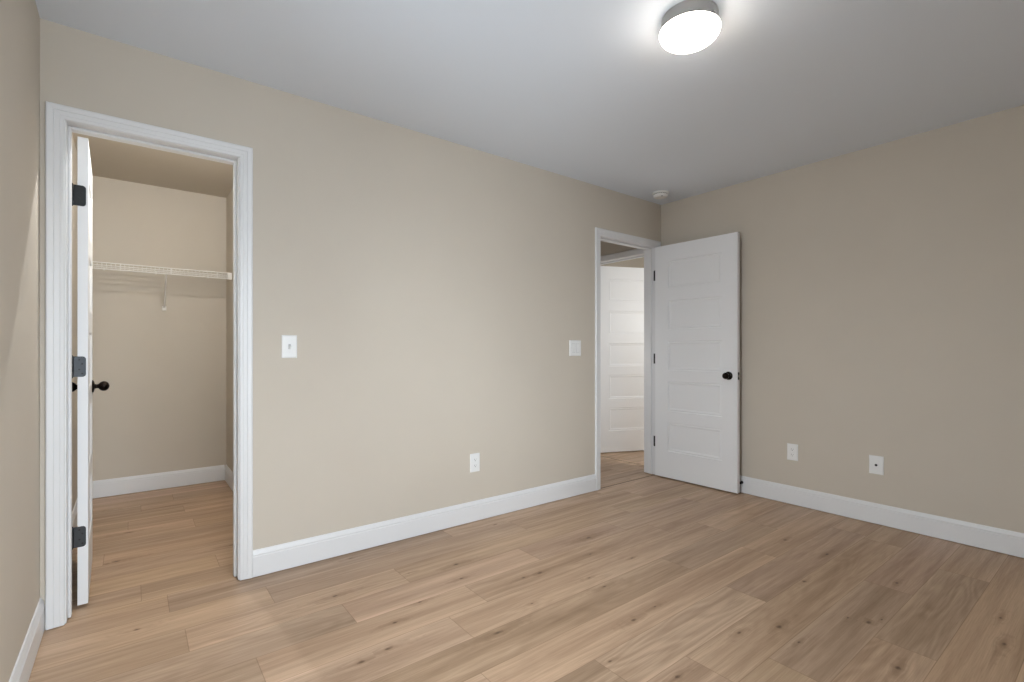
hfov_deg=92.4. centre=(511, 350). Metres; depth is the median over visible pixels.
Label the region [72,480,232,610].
floor
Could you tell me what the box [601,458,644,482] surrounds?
floor
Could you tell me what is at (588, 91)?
ceiling
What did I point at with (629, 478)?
threshold
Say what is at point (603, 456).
floor
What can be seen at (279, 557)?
baseboard
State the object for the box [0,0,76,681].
wall
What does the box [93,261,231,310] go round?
wire shelf
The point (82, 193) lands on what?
door
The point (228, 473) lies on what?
baseboard
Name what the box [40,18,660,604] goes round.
wall
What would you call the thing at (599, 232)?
trim
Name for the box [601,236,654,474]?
trim
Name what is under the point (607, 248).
wall
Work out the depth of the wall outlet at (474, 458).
3.21 m
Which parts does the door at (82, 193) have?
knob, panel, panel, panel, panel, panel, knob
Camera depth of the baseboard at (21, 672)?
1.70 m
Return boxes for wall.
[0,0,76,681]
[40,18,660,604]
[93,176,225,498]
[226,188,232,471]
[601,241,643,267]
[661,105,1023,532]
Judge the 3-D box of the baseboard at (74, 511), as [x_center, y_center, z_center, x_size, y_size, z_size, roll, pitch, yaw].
[-2.576,1.046,2.865,0.014,0.129,2.055,0,0,-38]
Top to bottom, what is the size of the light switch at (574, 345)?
0.120 m
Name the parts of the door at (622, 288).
panel, panel, panel, panel, panel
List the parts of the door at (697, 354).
panel, panel, panel, panel, panel, knob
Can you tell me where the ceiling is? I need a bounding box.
[35,0,1023,204]
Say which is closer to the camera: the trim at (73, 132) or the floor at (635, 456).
the trim at (73, 132)
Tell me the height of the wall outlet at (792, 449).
0.120 m
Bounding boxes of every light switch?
[282,335,296,357]
[569,340,580,355]
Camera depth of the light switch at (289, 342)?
2.52 m
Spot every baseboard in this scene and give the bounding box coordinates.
[9,598,44,681]
[72,500,76,527]
[93,465,224,497]
[225,465,232,490]
[253,474,595,576]
[740,475,1023,557]
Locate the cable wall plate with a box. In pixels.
[869,455,883,474]
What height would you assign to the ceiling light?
0.113 m
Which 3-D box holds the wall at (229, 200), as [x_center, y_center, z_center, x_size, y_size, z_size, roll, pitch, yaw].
[-1.795,-0.105,3.470,0.120,2.440,2.055,0,0,-38]
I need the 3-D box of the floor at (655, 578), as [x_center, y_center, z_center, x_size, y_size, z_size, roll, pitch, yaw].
[0.712,1.115,1.945,4.087,0.001,3.205,0,0,-38]
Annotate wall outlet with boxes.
[470,453,479,472]
[787,443,797,460]
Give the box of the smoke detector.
[652,190,668,198]
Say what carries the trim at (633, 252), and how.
attached to the wall at (607, 248)
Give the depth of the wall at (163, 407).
3.95 m
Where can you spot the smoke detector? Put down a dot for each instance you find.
(661, 194)
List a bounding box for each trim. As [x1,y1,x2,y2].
[45,101,252,629]
[73,132,230,164]
[595,227,660,489]
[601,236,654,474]
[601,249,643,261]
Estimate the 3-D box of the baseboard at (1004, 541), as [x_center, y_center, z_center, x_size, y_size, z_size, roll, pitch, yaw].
[2.331,1.046,3.180,0.014,0.129,3.176,0,0,-38]
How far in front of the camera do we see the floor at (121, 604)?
2.22 m
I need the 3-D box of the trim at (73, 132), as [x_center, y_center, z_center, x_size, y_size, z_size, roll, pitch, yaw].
[-1.651,0.058,2.292,0.743,2.107,0.017,0,0,-38]
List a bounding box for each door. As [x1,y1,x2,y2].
[72,136,109,605]
[601,266,643,452]
[654,232,739,493]
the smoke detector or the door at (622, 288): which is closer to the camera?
the smoke detector
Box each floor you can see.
[28,475,1023,681]
[67,572,237,622]
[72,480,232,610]
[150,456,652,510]
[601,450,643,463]
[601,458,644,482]
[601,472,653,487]
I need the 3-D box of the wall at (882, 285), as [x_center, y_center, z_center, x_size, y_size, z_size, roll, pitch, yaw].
[2.415,-0.105,3.181,0.120,2.440,3.315,0,0,-38]
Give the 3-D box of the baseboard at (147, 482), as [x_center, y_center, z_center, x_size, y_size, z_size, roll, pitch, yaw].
[-2.837,1.046,3.954,0.906,0.129,0.014,0,0,-38]
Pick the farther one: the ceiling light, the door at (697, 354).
the door at (697, 354)
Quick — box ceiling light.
[659,0,720,53]

